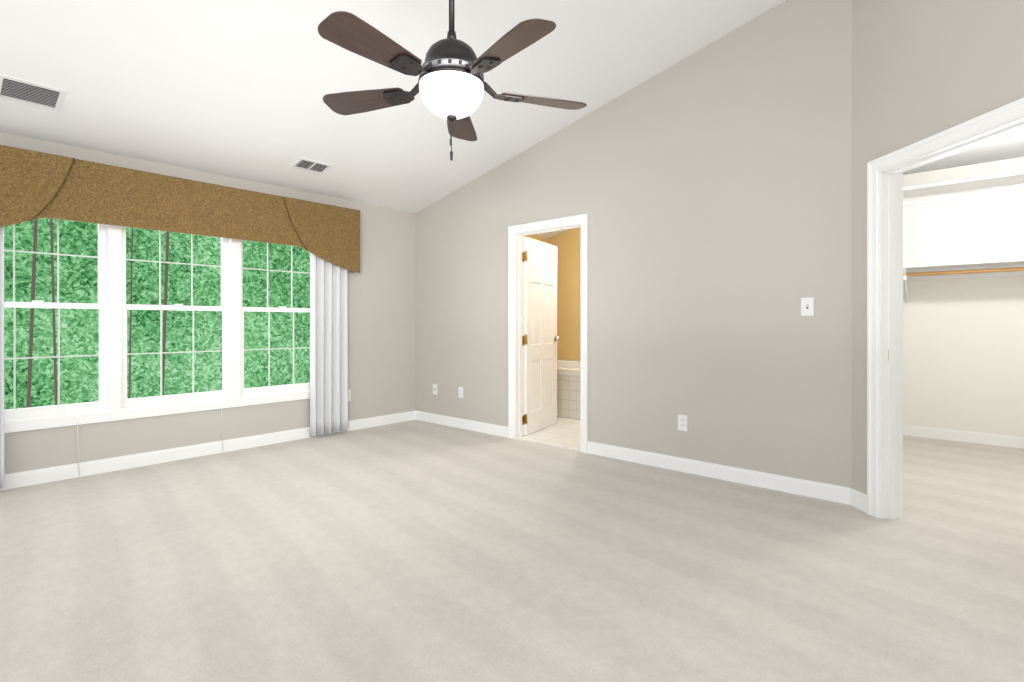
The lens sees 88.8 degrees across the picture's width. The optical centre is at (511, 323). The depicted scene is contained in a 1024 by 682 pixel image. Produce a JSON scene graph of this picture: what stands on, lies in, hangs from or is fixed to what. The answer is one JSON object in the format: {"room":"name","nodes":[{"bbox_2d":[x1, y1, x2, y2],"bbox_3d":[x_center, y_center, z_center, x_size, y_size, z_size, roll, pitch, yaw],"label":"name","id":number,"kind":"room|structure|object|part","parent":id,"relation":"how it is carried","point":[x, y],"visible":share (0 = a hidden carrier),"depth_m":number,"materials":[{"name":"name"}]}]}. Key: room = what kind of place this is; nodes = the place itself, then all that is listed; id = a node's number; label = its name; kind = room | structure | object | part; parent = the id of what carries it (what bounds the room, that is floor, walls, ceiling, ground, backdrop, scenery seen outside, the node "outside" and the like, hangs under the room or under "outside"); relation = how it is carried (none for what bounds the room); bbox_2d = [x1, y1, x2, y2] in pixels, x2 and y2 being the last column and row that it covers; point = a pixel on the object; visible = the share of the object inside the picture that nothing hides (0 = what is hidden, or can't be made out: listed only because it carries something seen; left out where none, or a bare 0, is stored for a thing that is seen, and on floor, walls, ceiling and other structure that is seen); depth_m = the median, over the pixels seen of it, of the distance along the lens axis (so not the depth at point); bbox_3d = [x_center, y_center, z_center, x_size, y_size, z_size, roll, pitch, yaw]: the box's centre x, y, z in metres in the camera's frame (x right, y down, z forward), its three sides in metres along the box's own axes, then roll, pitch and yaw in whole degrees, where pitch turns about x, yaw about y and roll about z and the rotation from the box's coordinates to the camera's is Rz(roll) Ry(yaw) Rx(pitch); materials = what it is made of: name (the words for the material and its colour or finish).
{"room":"empty bedroom","nodes":[
{"label":"empty bedroom","id":0,"kind":"room"},
{"bbox_2d":[0,132,547,473],"bbox_3d":[-1.903,-0.200,5.198,0.162,2.600,8.050,0,0,42],"label":"wall","id":1,"kind":"structure","parent":0,"point":[382,333],"depth_m":5.03,"materials":[{"name":"paint"}]},
{"bbox_2d":[4,219,309,432],"bbox_3d":[-2.723,-0.125,4.255,0.143,1.700,2.650,0,0,42],"label":"window unit","id":2,"kind":"structure","parent":1,"relation":"in","point":[113,403],"depth_m":3.98,"materials":[{"name":"white wood"}]},
{"bbox_2d":[77,406,222,469],"bbox_3d":[-2.777,0.894,4.082,0.006,0.388,0.964,0,0,42],"label":"cord","id":3,"kind":"object","parent":2,"relation":"attached to","point":[78,445],"visible":1,"depth_m":3.73,"materials":[{"name":"white plastic"}]},
{"bbox_2d":[0,145,359,272],"bbox_3d":[-2.592,-0.823,4.205,0.154,0.636,3.020,0,0,42],"label":"valance","id":4,"kind":"object","parent":1,"relation":"attached to","point":[34,185],"visible":1,"depth_m":4.01,"materials":[{"name":"fabric"}]},
{"bbox_2d":[0,226,3,488],"bbox_3d":[-3.437,-0.017,3.263,0.075,2.177,0.381,0,0,42],"label":"curtain","id":5,"kind":"object","parent":4,"relation":"hanging from","point":[1,357],"visible":0.73,"depth_m":3.39,"materials":[{"name":"fabric"}]},
{"bbox_2d":[310,253,347,435],"bbox_3d":[-1.781,-0.017,5.116,0.073,2.177,0.390,0,0,42],"label":"curtain","id":6,"kind":"object","parent":4,"relation":"hanging from","point":[328,347],"visible":0.79,"depth_m":5.10,"materials":[{"name":"fabric"}]},
{"bbox_2d":[0,0,784,238],"bbox_3d":[0.523,-2.030,2.970,7.150,1.693,8.350,0,0,42],"label":"ceiling","id":7,"kind":"structure","parent":0,"point":[239,89],"depth_m":3.47,"materials":[{"name":"paint"}]},
{"bbox_2d":[0,74,65,110],"bbox_3d":[-3.063,-1.380,2.946,0.247,0.063,0.805,0,0,42],"label":"ceiling vent","id":8,"kind":"object","parent":7,"relation":"in","point":[29,92],"visible":1,"depth_m":3.14,"materials":[{"name":"white metal"}]},
{"bbox_2d":[291,157,332,173],"bbox_3d":[-1.738,-1.365,4.538,0.187,0.050,0.285,0,0,42],"label":"ceiling vent","id":9,"kind":"object","parent":7,"relation":"in","point":[309,165],"visible":1,"depth_m":4.53,"materials":[{"name":"white metal"}]},
{"bbox_2d":[318,0,586,160],"bbox_3d":[-0.291,-1.340,2.403,1.307,1.170,1.288,0,0,42],"label":"ceiling fan","id":10,"kind":"object","parent":7,"relation":"hanging from","point":[451,85],"visible":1,"depth_m":2.31,"materials":[{"name":"brown wood"}]},
{"bbox_3d":[-0.282,-0.861,2.442,0.050,0.212,0.048,0,0,42],"label":"chain","id":11,"kind":"part","parent":10,"relation":"part of","materials":[{"name":"brown metal"}]},
{"bbox_3d":[-0.282,-1.037,2.441,0.302,0.146,0.302,0,0,42],"label":"lamp shade","id":12,"kind":"part","parent":10,"relation":"part of","materials":[{"name":"white glass"}]},
{"bbox_2d":[0,419,1023,681],"bbox_3d":[0.523,1.160,2.970,7.050,0.120,8.250,0,0,42],"label":"floor","id":13,"kind":"structure","parent":0,"point":[414,551],"depth_m":2.33,"materials":[{"name":"beige carpet"}]},
{"bbox_2d":[516,417,579,450],"bbox_3d":[0.799,1.096,5.938,2.888,0.008,2.450,0,0,42],"label":"floor","id":14,"kind":"structure","parent":0,"point":[562,432],"depth_m":5.08,"materials":[{"name":"beige tile"}]},
{"bbox_2d":[557,359,579,419],"bbox_3d":[0.833,0.748,6.677,1.920,0.687,1.282,0,0,42],"label":"bathtub","id":15,"kind":"object","parent":14,"relation":"on","point":[568,388],"depth_m":6.02,"materials":[{"name":"tile"}]},
{"bbox_2d":[548,228,579,359],"bbox_3d":[1.630,-0.875,6.918,3.150,3.950,0.120,0,0,42],"label":"wall","id":16,"kind":"structure","parent":0,"point":[566,244],"depth_m":7.56,"materials":[{"name":"orange paint"}]},
{"bbox_2d":[416,0,851,487],"bbox_3d":[0.486,-0.875,4.657,4.450,3.950,0.120,0,0,42],"label":"wall","id":17,"kind":"structure","parent":0,"point":[707,189],"depth_m":3.79,"materials":[{"name":"paint"}]},
{"bbox_2d":[433,384,436,394],"bbox_3d":[-0.848,0.728,5.761,0.072,0.116,0.006,0,0,42],"label":"jack","id":18,"kind":"object","parent":17,"relation":"attached to","point":[435,389],"visible":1,"depth_m":5.75,"materials":[{"name":"white plastic"}]},
{"bbox_2d":[458,387,462,397],"bbox_3d":[-0.539,0.725,5.483,0.072,0.116,0.008,0,0,42],"label":"electrical outlet","id":19,"kind":"object","parent":17,"relation":"attached to","point":[460,392],"visible":1,"depth_m":5.48,"materials":[{"name":"white plastic"}]},
{"bbox_2d":[0,410,1023,512],"bbox_3d":[0.548,1.050,2.960,6.500,0.100,7.670,0,0,42],"label":"baseboard","id":20,"kind":"structure","parent":17,"relation":"attached to","point":[836,493],"depth_m":4.07,"materials":[{"name":"white wood"}]},
{"bbox_2d":[522,237,559,434],"bbox_3d":[0.278,0.126,5.388,0.252,1.925,0.766,0,0,42],"label":"door","id":21,"kind":"structure","parent":17,"relation":"in","point":[543,338],"depth_m":5.35,"materials":[{"name":"white wood"}]},
{"bbox_3d":[0.122,0.142,5.050,0.035,1.685,0.053,0,0,42],"label":"bath door hinges","id":22,"kind":"part","parent":21,"relation":"part of","materials":[{"name":"gold metal"}]},
{"bbox_3d":[0.450,0.170,5.666,0.141,0.060,0.078,0,0,42],"label":"knob","id":23,"kind":"part","parent":21,"relation":"part of","materials":[{"name":"silver metal"}]},
{"bbox_2d":[508,214,587,452],"bbox_3d":[0.355,0.086,4.780,0.896,2.028,0.177,0,0,42],"label":"door frame","id":24,"kind":"structure","parent":17,"relation":"attached to","point":[517,234],"depth_m":4.98,"materials":[{"name":"white wood"}]},
{"bbox_2d":[678,415,686,430],"bbox_3d":[1.264,0.740,3.877,0.072,0.116,0.008,0,0,42],"label":"electrical outlet","id":25,"kind":"object","parent":17,"relation":"attached to","point":[682,422],"visible":1,"depth_m":3.87,"materials":[{"name":"white plastic"}]},
{"bbox_2d":[801,297,813,315],"bbox_3d":[1.879,-0.105,3.326,0.072,0.116,0.014,0,0,42],"label":"light switch","id":26,"kind":"object","parent":17,"relation":"attached to","point":[807,306],"visible":1,"depth_m":3.33,"materials":[{"name":"white plastic"}]},
{"bbox_2d":[852,0,1023,494],"bbox_3d":[2.167,-0.875,2.401,0.120,3.950,1.550,0,0,-3],"label":"wall","id":27,"kind":"structure","parent":0,"point":[922,69],"depth_m":2.74,"materials":[{"name":"paint"}]},
{"bbox_2d":[867,97,1023,518],"bbox_3d":[2.165,0.086,2.506,0.175,2.028,1.036,0,0,-3],"label":"trim","id":28,"kind":"structure","parent":27,"relation":"attached to","point":[885,334],"depth_m":2.94,"materials":[{"name":"white wood"}]},
{"bbox_2d":[903,157,1023,436],"bbox_3d":[4.278,-0.875,4.854,3.650,3.950,0.120,0,0,42],"label":"wall","id":29,"kind":"structure","parent":0,"point":[963,354],"depth_m":4.84,"materials":[{"name":"paint"}]},
{"bbox_2d":[903,171,1023,302],"bbox_3d":[4.086,-0.725,4.676,3.500,1.050,0.400,0,0,42],"label":"closet shelf","id":30,"kind":"object","parent":29,"relation":"attached to","point":[1001,184],"visible":0.48,"depth_m":4.74,"materials":[{"name":"white wood"}]},
{"bbox_2d":[903,129,1023,174],"bbox_3d":[2.991,-1.510,3.409,3.550,0.100,3.870,0,0,42],"label":"ceiling","id":31,"kind":"structure","parent":0,"point":[1010,146],"depth_m":4.52,"materials":[{"name":"paint"}]},
{"label":"outside","id":32,"kind":"structure","parent":0,"visible":0},
{"bbox_2d":[4,218,309,409],"bbox_3d":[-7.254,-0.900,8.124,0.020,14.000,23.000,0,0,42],"label":"trees","id":33,"kind":"object","parent":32,"point":[85,244],"depth_m":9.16,"materials":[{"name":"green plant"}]},
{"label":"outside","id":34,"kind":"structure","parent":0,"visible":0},
{"bbox_2d":[26,218,54,407],"bbox_3d":[-5.587,0.100,6.070,0.044,12.001,0.395,0,0,42],"label":"trunk","id":35,"kind":"object","parent":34,"point":[29,377],"depth_m":6.08,"materials":[{"name":"brown plant"}]},
{"bbox_2d":[55,326,57,404],"bbox_3d":[-6.245,0.100,7.136,0.036,12.001,0.269,0,0,42],"label":"trunk","id":36,"kind":"object","parent":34,"point":[56,400],"depth_m":7.13,"materials":[{"name":"brown plant"}]},
{"bbox_2d":[128,228,132,398],"bbox_3d":[-5.254,0.100,7.196,0.028,12.000,0.202,0,0,42],"label":"trunk","id":37,"kind":"object","parent":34,"point":[129,389],"depth_m":7.19,"materials":[{"name":"brown plant"}]},
{"bbox_2d":[160,231,168,395],"bbox_3d":[-5.619,0.100,8.441,0.060,12.001,0.408,0,0,42],"label":"trunk","id":38,"kind":"object","parent":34,"point":[167,233],"depth_m":8.44,"materials":[{"name":"brown plant"}]}
]}

